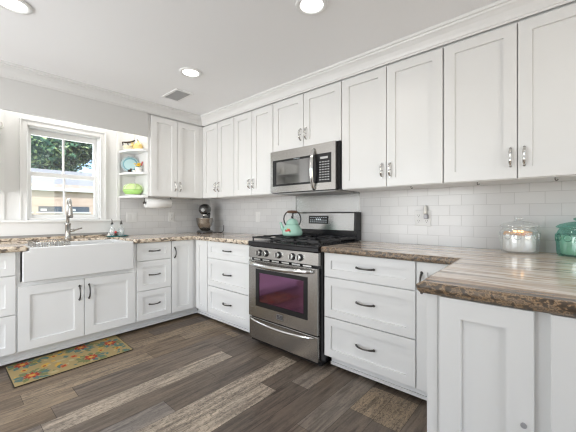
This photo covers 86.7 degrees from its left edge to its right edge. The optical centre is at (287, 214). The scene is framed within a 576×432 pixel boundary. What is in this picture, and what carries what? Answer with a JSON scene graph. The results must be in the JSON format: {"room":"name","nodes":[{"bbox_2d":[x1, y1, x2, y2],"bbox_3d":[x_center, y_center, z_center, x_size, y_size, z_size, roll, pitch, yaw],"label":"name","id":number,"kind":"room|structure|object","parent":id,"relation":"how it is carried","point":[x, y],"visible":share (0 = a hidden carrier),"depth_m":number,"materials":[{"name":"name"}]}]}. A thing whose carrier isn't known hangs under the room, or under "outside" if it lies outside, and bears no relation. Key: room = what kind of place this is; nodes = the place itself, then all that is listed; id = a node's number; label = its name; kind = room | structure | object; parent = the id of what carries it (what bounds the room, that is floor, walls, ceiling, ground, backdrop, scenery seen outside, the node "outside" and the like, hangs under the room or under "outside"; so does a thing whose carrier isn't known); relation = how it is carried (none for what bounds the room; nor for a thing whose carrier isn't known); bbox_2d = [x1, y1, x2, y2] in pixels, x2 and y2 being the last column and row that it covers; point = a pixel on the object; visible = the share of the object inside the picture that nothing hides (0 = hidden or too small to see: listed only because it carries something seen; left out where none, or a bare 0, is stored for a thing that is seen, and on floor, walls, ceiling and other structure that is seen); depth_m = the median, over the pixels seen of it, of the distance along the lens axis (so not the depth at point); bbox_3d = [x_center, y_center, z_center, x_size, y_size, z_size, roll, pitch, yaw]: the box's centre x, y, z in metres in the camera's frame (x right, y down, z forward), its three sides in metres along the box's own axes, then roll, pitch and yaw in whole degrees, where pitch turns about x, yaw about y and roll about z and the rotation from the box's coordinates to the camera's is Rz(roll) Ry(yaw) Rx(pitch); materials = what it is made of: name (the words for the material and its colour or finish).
{"room":"kitchen","nodes":[
{"label":"kitchen","id":0,"kind":"room"},
{"bbox_2d":[4,110,209,270],"bbox_3d":[-2.625,-0.025,2.614,0.140,2.325,4.700,0,0,41],"label":"wall","id":1,"kind":"structure","parent":0,"point":[11,119],"depth_m":2.81,"materials":[{"name":"white paint"}]},
{"bbox_2d":[0,109,3,219],"bbox_3d":[-2.489,-0.570,2.652,0.014,1.234,0.030,0,0,41],"label":"trim","id":2,"kind":"structure","parent":1,"relation":"attached to","point":[1,110],"depth_m":2.65,"materials":[{"name":"white paint"}]},
{"bbox_2d":[0,232,118,238],"bbox_3d":[-2.328,0.198,2.833,0.016,0.020,1.421,0,0,41],"label":"trim","id":3,"kind":"structure","parent":1,"relation":"attached to","point":[74,234],"depth_m":2.91,"materials":[{"name":"grey"}]},
{"bbox_2d":[0,221,119,235],"bbox_3d":[-2.330,0.129,2.834,0.012,0.117,1.421,0,0,41],"label":"trim","id":4,"kind":"structure","parent":1,"relation":"attached to","point":[22,228],"depth_m":2.91,"materials":[{"name":"white paint"}]},
{"bbox_2d":[0,118,121,222],"bbox_3d":[-2.361,-0.401,2.868,0.180,0.940,1.430,0,0,41],"label":"window","id":5,"kind":"structure","parent":1,"relation":"in","point":[27,127],"depth_m":2.99,"materials":[{"name":"white paint"}]},
{"bbox_2d":[117,131,119,218],"bbox_3d":[-1.868,-0.570,3.356,0.014,1.234,0.030,0,0,41],"label":"trim","id":6,"kind":"structure","parent":1,"relation":"attached to","point":[118,132],"depth_m":3.35,"materials":[{"name":"white paint"}]},
{"bbox_2d":[119,148,147,198],"bbox_3d":[-1.684,-0.443,3.316,0.341,0.520,0.170,0,0,41],"label":"open shelf unit","id":7,"kind":"object","parent":1,"relation":"attached to","point":[137,151],"visible":1,"depth_m":3.27,"materials":[{"name":"white paint"}]},
{"bbox_2d":[122,140,134,149],"bbox_3d":[-1.755,-0.764,3.343,0.100,0.121,0.120,0,0,41],"label":"gravy boat","id":8,"kind":"object","parent":7,"relation":"on","point":[127,146],"visible":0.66,"depth_m":3.31,"materials":[{"name":"beige ceramic"}]},
{"bbox_2d":[123,145,132,149],"bbox_3d":[-1.755,-0.728,3.343,0.100,0.048,0.100,0,0,41],"label":"bowl","id":9,"kind":"object","parent":8,"relation":"on","point":[125,146],"depth_m":3.31,"materials":[{"name":"beige ceramic"}]},
{"bbox_2d":[121,156,138,171],"bbox_3d":[-1.735,-0.555,3.357,0.190,0.181,0.050,0,0,-25],"label":"scalloped plate","id":10,"kind":"object","parent":7,"relation":"on","point":[128,162],"visible":0.74,"depth_m":3.36,"materials":[{"name":"teal ceramic"}]},
{"bbox_2d":[133,140,142,148],"bbox_3d":[-1.628,-0.761,3.313,0.094,0.114,0.097,0,0,41],"label":"gourd","id":11,"kind":"object","parent":7,"relation":"on","point":[137,144],"visible":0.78,"depth_m":3.28,"materials":[{"name":"yellow"}]},
{"bbox_2d":[134,162,142,171],"bbox_3d":[-1.627,-0.520,3.311,0.072,0.126,0.081,0,0,8],"label":"flower pot","id":12,"kind":"object","parent":7,"relation":"on","point":[138,169],"visible":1,"depth_m":3.29,"materials":[{"name":"white ceramic"}]},
{"bbox_2d":[120,198,209,234],"bbox_3d":[-1.471,0.012,3.811,0.008,0.440,1.178,0,0,41],"label":"wall tile","id":13,"kind":"structure","parent":1,"relation":"attached to","point":[149,220],"depth_m":3.72,"materials":[{"name":"white tile"}]},
{"bbox_2d":[126,212,136,221],"bbox_3d":[-1.771,0.029,3.456,0.010,0.115,0.117,0,0,41],"label":"light switch","id":14,"kind":"object","parent":13,"relation":"attached to","point":[130,216],"visible":1,"depth_m":3.45,"materials":[{"name":"white plastic"}]},
{"bbox_2d":[169,212,173,221],"bbox_3d":[-1.457,0.027,3.813,0.009,0.120,0.071,0,0,41],"label":"wall outlet","id":15,"kind":"object","parent":13,"relation":"attached to","point":[171,214],"visible":1,"depth_m":3.81,"materials":[{"name":"white plastic"}]},
{"bbox_2d":[135,113,202,198],"bbox_3d":[-1.380,-0.693,3.620,0.372,0.984,0.686,0,0,41],"label":"upper cabinet","id":16,"kind":"object","parent":1,"relation":"attached to","point":[173,160],"visible":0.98,"depth_m":3.47,"materials":[{"name":"white paint"}]},
{"bbox_2d":[143,198,171,207],"bbox_3d":[-1.474,-0.140,3.457,0.104,0.122,0.335,0,0,41],"label":"paper towel holder","id":17,"kind":"object","parent":16,"relation":"attached to","point":[148,202],"visible":1,"depth_m":3.41,"materials":[{"name":"white paper"}]},
{"bbox_2d":[0,313,426,431],"bbox_3d":[-0.286,1.167,0.550,6.300,0.060,4.700,0,0,41],"label":"floor","id":18,"kind":"structure","parent":0,"point":[196,372],"depth_m":1.93,"materials":[{"name":"brown wood"}]},
{"bbox_2d":[0,252,15,365],"bbox_3d":[-2.380,0.694,2.274,0.653,0.842,0.465,0,0,41],"label":"base cabinet","id":19,"kind":"object","parent":18,"relation":"on","point":[7,260],"visible":0.93,"depth_m":2.22,"materials":[{"name":"white paint"}]},
{"bbox_2d":[5,335,132,387],"bbox_3d":[-1.705,1.132,2.429,0.446,0.008,0.776,0,0,41],"label":"kitchen rug","id":20,"kind":"object","parent":18,"relation":"on","point":[36,369],"visible":1,"depth_m":2.36,"materials":[{"name":"multicoloured fabric"}]},
{"bbox_2d":[15,243,134,361],"bbox_3d":[-1.945,0.695,2.767,0.653,0.840,0.849,0,0,41],"label":"base cabinet","id":21,"kind":"object","parent":18,"relation":"on","point":[52,315],"visible":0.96,"depth_m":2.52,"materials":[{"name":"white paint"}]},
{"bbox_2d":[132,241,170,329],"bbox_3d":[-1.545,0.694,3.221,0.653,0.842,0.360,0,0,41],"label":"base cabinet","id":22,"kind":"object","parent":18,"relation":"on","point":[153,259],"visible":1,"depth_m":3.03,"materials":[{"name":"white paint"}]},
{"bbox_2d":[167,240,213,319],"bbox_3d":[-1.056,0.694,3.622,0.856,0.842,0.888,0,0,41],"label":"base cabinet","id":23,"kind":"object","parent":18,"relation":"on","point":[189,258],"visible":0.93,"depth_m":3.29,"materials":[{"name":"white paint"}]},
{"bbox_2d":[0,232,274,252],"bbox_3d":[-1.352,0.240,2.751,1.556,0.063,2.590,0,0,41],"label":"countertop","id":24,"kind":"structure","parent":23,"relation":"on","point":[10,244],"depth_m":3.03,"materials":[{"name":"stone"}]},
{"bbox_2d":[64,198,81,238],"bbox_3d":[-2.051,0.037,2.928,0.146,0.388,0.147,0,0,41],"label":"kitchen faucet","id":25,"kind":"object","parent":24,"relation":"on","point":[69,210],"visible":0.98,"depth_m":2.90,"materials":[{"name":"silver metal"}]},
{"bbox_2d":[21,239,132,282],"bbox_3d":[-1.868,0.377,2.695,0.456,0.256,0.789,0,0,41],"label":"farmhouse sink","id":26,"kind":"object","parent":24,"relation":"in","point":[77,258],"visible":0.99,"depth_m":2.51,"materials":[{"name":"white ceramic"}]},
{"bbox_2d":[28,239,69,246],"bbox_3d":[-2.010,0.344,2.563,0.330,0.250,0.232,0,0,41],"label":"dish rack","id":27,"kind":"object","parent":26,"relation":"in","point":[34,244],"visible":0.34,"depth_m":2.59,"materials":[{"name":"silver metal"}]},
{"bbox_2d":[196,204,223,232],"bbox_3d":[-1.011,0.046,3.898,0.305,0.372,0.295,0,0,6],"label":"stand mixer","id":28,"kind":"object","parent":24,"relation":"on","point":[204,224],"visible":1,"depth_m":3.81,"materials":[{"name":"grey metal"}]},
{"bbox_2d":[196,218,213,229],"bbox_3d":[-1.042,0.118,3.892,0.213,0.154,0.268,0,0,41],"label":"bowl","id":29,"kind":"object","parent":28,"relation":"on","point":[203,223],"depth_m":3.80,"materials":[{"name":"silver metal"}]},
{"bbox_3d":[-1.818,0.226,3.252,0.144,0.011,0.240,0,0,41],"label":"tray","id":30,"kind":"object","parent":24,"relation":"on","visible":0},
{"bbox_2d":[118,220,123,235],"bbox_3d":[-1.796,0.135,3.282,0.058,0.184,0.058,0,0,41],"label":"soap bottle","id":31,"kind":"object","parent":30,"relation":"on","point":[121,233],"visible":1,"depth_m":3.27,"materials":[{"name":"clear glass"}]},
{"bbox_2d":[208,241,251,332],"bbox_3d":[-0.399,0.694,3.199,0.688,0.842,0.653,0,0,41],"label":"base cabinet","id":32,"kind":"object","parent":18,"relation":"on","point":[228,265],"visible":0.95,"depth_m":2.98,"materials":[{"name":"white paint"}]},
{"bbox_2d":[248,212,360,365],"bbox_3d":[0.130,0.556,2.671,0.760,1.162,0.745,0,0,41],"label":"gas range","id":33,"kind":"object","parent":18,"relation":"on","point":[286,273],"visible":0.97,"depth_m":2.45,"materials":[{"name":"silver metal"}]},
{"bbox_2d":[280,210,301,235],"bbox_3d":[0.035,0.075,2.734,0.191,0.228,0.182,0,0,41],"label":"tea kettle","id":34,"kind":"object","parent":33,"relation":"on","point":[292,228],"visible":1,"depth_m":2.68,"materials":[{"name":"green metal"}]},
{"bbox_2d":[248,239,359,252],"bbox_3d":[0.141,0.251,2.684,0.760,0.044,0.634,0,0,41],"label":"cooktop","id":35,"kind":"object","parent":33,"relation":"in","point":[264,244],"depth_m":2.45,"materials":[{"name":"black metal"}]},
{"bbox_2d":[324,252,420,397],"bbox_3d":[0.698,0.694,2.231,0.665,0.842,0.653,0,0,41],"label":"base cabinet","id":36,"kind":"object","parent":18,"relation":"on","point":[370,303],"visible":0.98,"depth_m":1.98,"materials":[{"name":"white paint"}]},
{"bbox_2d":[417,261,447,400],"bbox_3d":[1.046,0.694,1.924,0.262,0.842,0.653,0,0,41],"label":"base cabinet","id":37,"kind":"object","parent":18,"relation":"on","point":[424,269],"visible":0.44,"depth_m":1.77,"materials":[{"name":"white paint"}]},
{"bbox_2d":[427,294,575,431],"bbox_3d":[1.332,0.705,1.201,1.096,0.864,1.359,0,0,41],"label":"base cabinet","id":38,"kind":"object","parent":18,"relation":"on","point":[491,368],"visible":0.79,"depth_m":0.93,"materials":[{"name":"white paint"}]},
{"bbox_2d":[321,241,575,317],"bbox_3d":[0.983,0.252,1.499,2.054,0.040,1.377,0,0,41],"label":"countertop","id":39,"kind":"structure","parent":38,"relation":"on","point":[545,282],"depth_m":1.20,"materials":[{"name":"stone"}]},
{"bbox_2d":[503,230,535,251],"bbox_3d":[1.426,0.123,1.882,0.202,0.217,0.202,0,0,41],"label":"glass jar","id":40,"kind":"object","parent":39,"relation":"on","point":[514,241],"visible":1,"depth_m":1.83,"materials":[{"name":"clear glass"}]},
{"bbox_2d":[559,235,575,255],"bbox_3d":[1.629,0.123,1.704,0.206,0.217,0.207,0,0,41],"label":"glass jar","id":41,"kind":"object","parent":39,"relation":"on","point":[567,242],"visible":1,"depth_m":1.69,"materials":[{"name":"green glass"}]},
{"bbox_2d":[0,0,498,126],"bbox_3d":[-0.286,-1.228,0.550,6.300,0.080,4.700,0,0,41],"label":"ceiling","id":42,"kind":"structure","parent":0,"point":[241,49],"depth_m":2.07,"materials":[{"name":"white paint"}]},
{"bbox_2d":[0,0,32,14],"bbox_3d":[-1.549,-1.181,1.711,0.184,0.011,0.184,0,0,41],"label":"recessed light","id":43,"kind":"object","parent":42,"relation":"in","point":[22,7],"visible":1,"depth_m":1.73,"materials":[{"name":"white glass"}]},
{"bbox_2d":[0,0,26,10],"bbox_3d":[-1.549,-1.184,1.711,0.128,0.005,0.128,0,0,2],"label":"diffuser","id":44,"kind":"object","parent":43,"relation":"attached to","point":[9,5],"depth_m":1.72,"materials":[{"name":"white plastic"}]},
{"bbox_2d":[0,77,147,136],"bbox_3d":[-1.929,-1.011,2.783,0.020,0.352,1.290,0,0,41],"label":"soffit","id":45,"kind":"structure","parent":42,"relation":"attached to","point":[15,96],"depth_m":2.73,"materials":[{"name":"grey paint"}]},
{"bbox_2d":[0,60,201,125],"bbox_3d":[-2.428,-1.136,2.139,0.080,0.102,4.248,0,0,41],"label":"trim","id":46,"kind":"structure","parent":42,"relation":"attached to","point":[9,70],"depth_m":2.82,"materials":[{"name":"white paint"}]},
{"bbox_2d":[162,88,193,101],"bbox_3d":[-1.098,-1.183,3.026,0.295,0.008,0.180,0,0,41],"label":"ceiling vent","id":47,"kind":"object","parent":42,"relation":"in","point":[177,95],"visible":1,"depth_m":3.02,"materials":[{"name":"white metal"}]},
{"bbox_2d":[179,67,201,77],"bbox_3d":[-0.810,-1.181,2.540,0.184,0.011,0.184,0,0,41],"label":"recessed light","id":48,"kind":"object","parent":42,"relation":"in","point":[190,72],"visible":1,"depth_m":2.53,"materials":[{"name":"white glass"}]},
{"bbox_2d":[183,70,198,75],"bbox_3d":[-0.810,-1.184,2.540,0.128,0.005,0.128,0,0,-9],"label":"diffuser","id":49,"kind":"object","parent":48,"relation":"attached to","point":[185,72],"depth_m":2.54,"materials":[{"name":"white plastic"}]},
{"bbox_2d":[295,0,327,15],"bbox_3d":[0.134,-1.181,1.720,0.184,0.011,0.184,0,0,41],"label":"recessed light","id":50,"kind":"object","parent":42,"relation":"in","point":[305,7],"visible":1,"depth_m":1.73,"materials":[{"name":"white glass"}]},
{"bbox_2d":[300,0,322,12],"bbox_3d":[0.134,-1.184,1.720,0.128,0.005,0.128,0,0,2],"label":"diffuser","id":51,"kind":"object","parent":50,"relation":"attached to","point":[306,6],"depth_m":1.73,"materials":[{"name":"white plastic"}]},
{"bbox_2d":[201,0,574,126],"bbox_3d":[0.438,-1.136,2.389,4.048,0.102,0.080,0,0,41],"label":"trim","id":52,"kind":"structure","parent":42,"relation":"attached to","point":[501,12],"depth_m":2.08,"materials":[{"name":"white paint"}]},
{"bbox_3d":[1.273,-0.026,2.241,6.200,2.325,0.100,0,0,41],"label":"wall","id":53,"kind":"structure","parent":0,"visible":0},
{"bbox_2d":[203,116,251,198],"bbox_3d":[-0.725,-0.693,3.673,0.604,0.984,0.372,0,0,41],"label":"upper cabinet","id":54,"kind":"object","parent":53,"relation":"attached to","point":[218,137],"visible":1,"depth_m":3.55,"materials":[{"name":"white paint"}]},
{"bbox_2d":[234,103,289,197],"bbox_3d":[-0.273,-0.693,3.274,0.600,0.984,0.372,0,0,41],"label":"upper cabinet","id":55,"kind":"object","parent":53,"relation":"attached to","point":[253,129],"visible":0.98,"depth_m":3.15,"materials":[{"name":"white paint"}]},
{"bbox_2d":[273,79,342,151],"bbox_3d":[0.241,-0.891,2.821,0.768,0.588,0.372,0,0,41],"label":"upper cabinet","id":56,"kind":"object","parent":53,"relation":"attached to","point":[314,116],"visible":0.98,"depth_m":2.67,"materials":[{"name":"white paint"}]},
{"bbox_2d":[271,141,356,195],"bbox_3d":[0.216,-0.393,2.792,0.752,0.404,0.449,0,0,41],"label":"microwave","id":57,"kind":"object","parent":53,"relation":"attached to","point":[316,169],"visible":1,"depth_m":2.64,"materials":[{"name":"silver metal"}]},
{"bbox_2d":[210,181,575,252],"bbox_3d":[0.566,0.012,2.793,4.392,0.440,0.008,0,0,41],"label":"wall tile","id":58,"kind":"structure","parent":53,"relation":"attached to","point":[467,216],"depth_m":2.24,"materials":[{"name":"white tile"}]},
{"bbox_2d":[256,212,259,221],"bbox_3d":[-0.357,0.025,3.596,0.073,0.119,0.010,0,0,41],"label":"light switch","id":59,"kind":"object","parent":58,"relation":"attached to","point":[257,213],"visible":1,"depth_m":3.59,"materials":[{"name":"white plastic"}]},
{"bbox_2d":[296,192,359,211],"bbox_3d":[0.362,0.009,2.965,0.744,0.416,0.004,0,0,41],"label":"panel","id":60,"kind":"object","parent":58,"relation":"attached to","point":[346,202],"visible":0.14,"depth_m":2.93,"materials":[{"name":"white tile"}]},
{"bbox_2d":[415,211,430,225],"bbox_3d":[1.044,0.028,2.360,0.118,0.118,0.009,0,0,41],"label":"wall outlet","id":61,"kind":"object","parent":58,"relation":"attached to","point":[419,216],"visible":0.98,"depth_m":2.37,"materials":[{"name":"white plastic"}]},
{"bbox_2d":[423,205,427,218],"bbox_3d":[1.051,-0.020,2.328,0.033,0.102,0.030,0,0,41],"label":"plug","id":62,"kind":"object","parent":61,"relation":"attached to","point":[425,207],"visible":1,"depth_m":2.32,"materials":[{"name":"grey plastic"}]},
{"bbox_2d":[342,45,454,191],"bbox_3d":[0.812,-0.693,2.317,0.754,0.984,0.372,0,0,41],"label":"upper cabinet","id":63,"kind":"object","parent":53,"relation":"attached to","point":[393,113],"visible":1,"depth_m":2.17,"materials":[{"name":"white paint"}]},
{"bbox_2d":[423,205,426,213],"bbox_3d":[1.047,-0.037,2.329,0.026,0.068,0.026,0,0,41],"label":"shade","id":64,"kind":"object","parent":53,"relation":"attached to","point":[425,208],"depth_m":2.32,"materials":[{"name":"white plastic"}]},
{"bbox_2d":[444,0,575,186],"bbox_3d":[1.381,-0.693,1.815,0.762,0.984,0.372,0,0,41],"label":"upper cabinet","id":65,"kind":"object","parent":53,"relation":"attached to","point":[510,88],"visible":0.99,"depth_m":1.72,"materials":[{"name":"white paint"}]},
{"label":"outside","id":66,"kind":"structure","parent":0,"visible":0},
{"bbox_3d":[-16.230,2.137,17.620,39.600,0.200,28.000,0,0,41],"label":"ground","id":67,"kind":"structure","parent":66,"visible":0},
{"bbox_2d":[31,135,57,168],"bbox_3d":[-13.347,-1.665,13.681,4.934,7.428,3.959,0,0,-31],"label":"tree","id":68,"kind":"object","parent":67,"relation":"on","point":[36,160],"visible":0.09,"depth_m":14.22,"materials":[{"name":"green plant"}]},
{"bbox_2d":[30,168,93,218],"bbox_3d":[-9.272,0.162,11.480,4.960,3.750,18.800,0,0,41],"label":"neighbor house","id":69,"kind":"structure","parent":67,"relation":"on","point":[47,193],"depth_m":10.21,"materials":[{"name":"beige"}]},
{"bbox_2d":[38,138,92,171],"bbox_3d":[-16.448,-3.271,21.332,7.462,10.639,6.750,0,0,-9],"label":"tree","id":70,"kind":"object","parent":67,"relation":"on","point":[76,154],"visible":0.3,"depth_m":20.85,"materials":[{"name":"green plant"}]},
{"bbox_3d":[-1.699,-0.214,3.331,0.160,0.012,0.160,0,0,41],"label":"plate","id":71,"kind":"object","parent":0,"visible":0},
{"bbox_2d":[123,183,142,194],"bbox_3d":[-1.696,-0.282,3.332,0.187,0.124,0.167,0,0,41],"label":"tureen","id":72,"kind":"object","parent":71,"relation":"on","point":[130,188],"visible":0.97,"depth_m":3.29,"materials":[{"name":"green ceramic"}]},
{"bbox_2d":[123,189,142,194],"bbox_3d":[-1.696,-0.246,3.332,0.207,0.051,0.130,0,0,3],"label":"bowl","id":73,"kind":"object","parent":72,"relation":"on","point":[127,191],"depth_m":3.28,"materials":[{"name":"green ceramic"}]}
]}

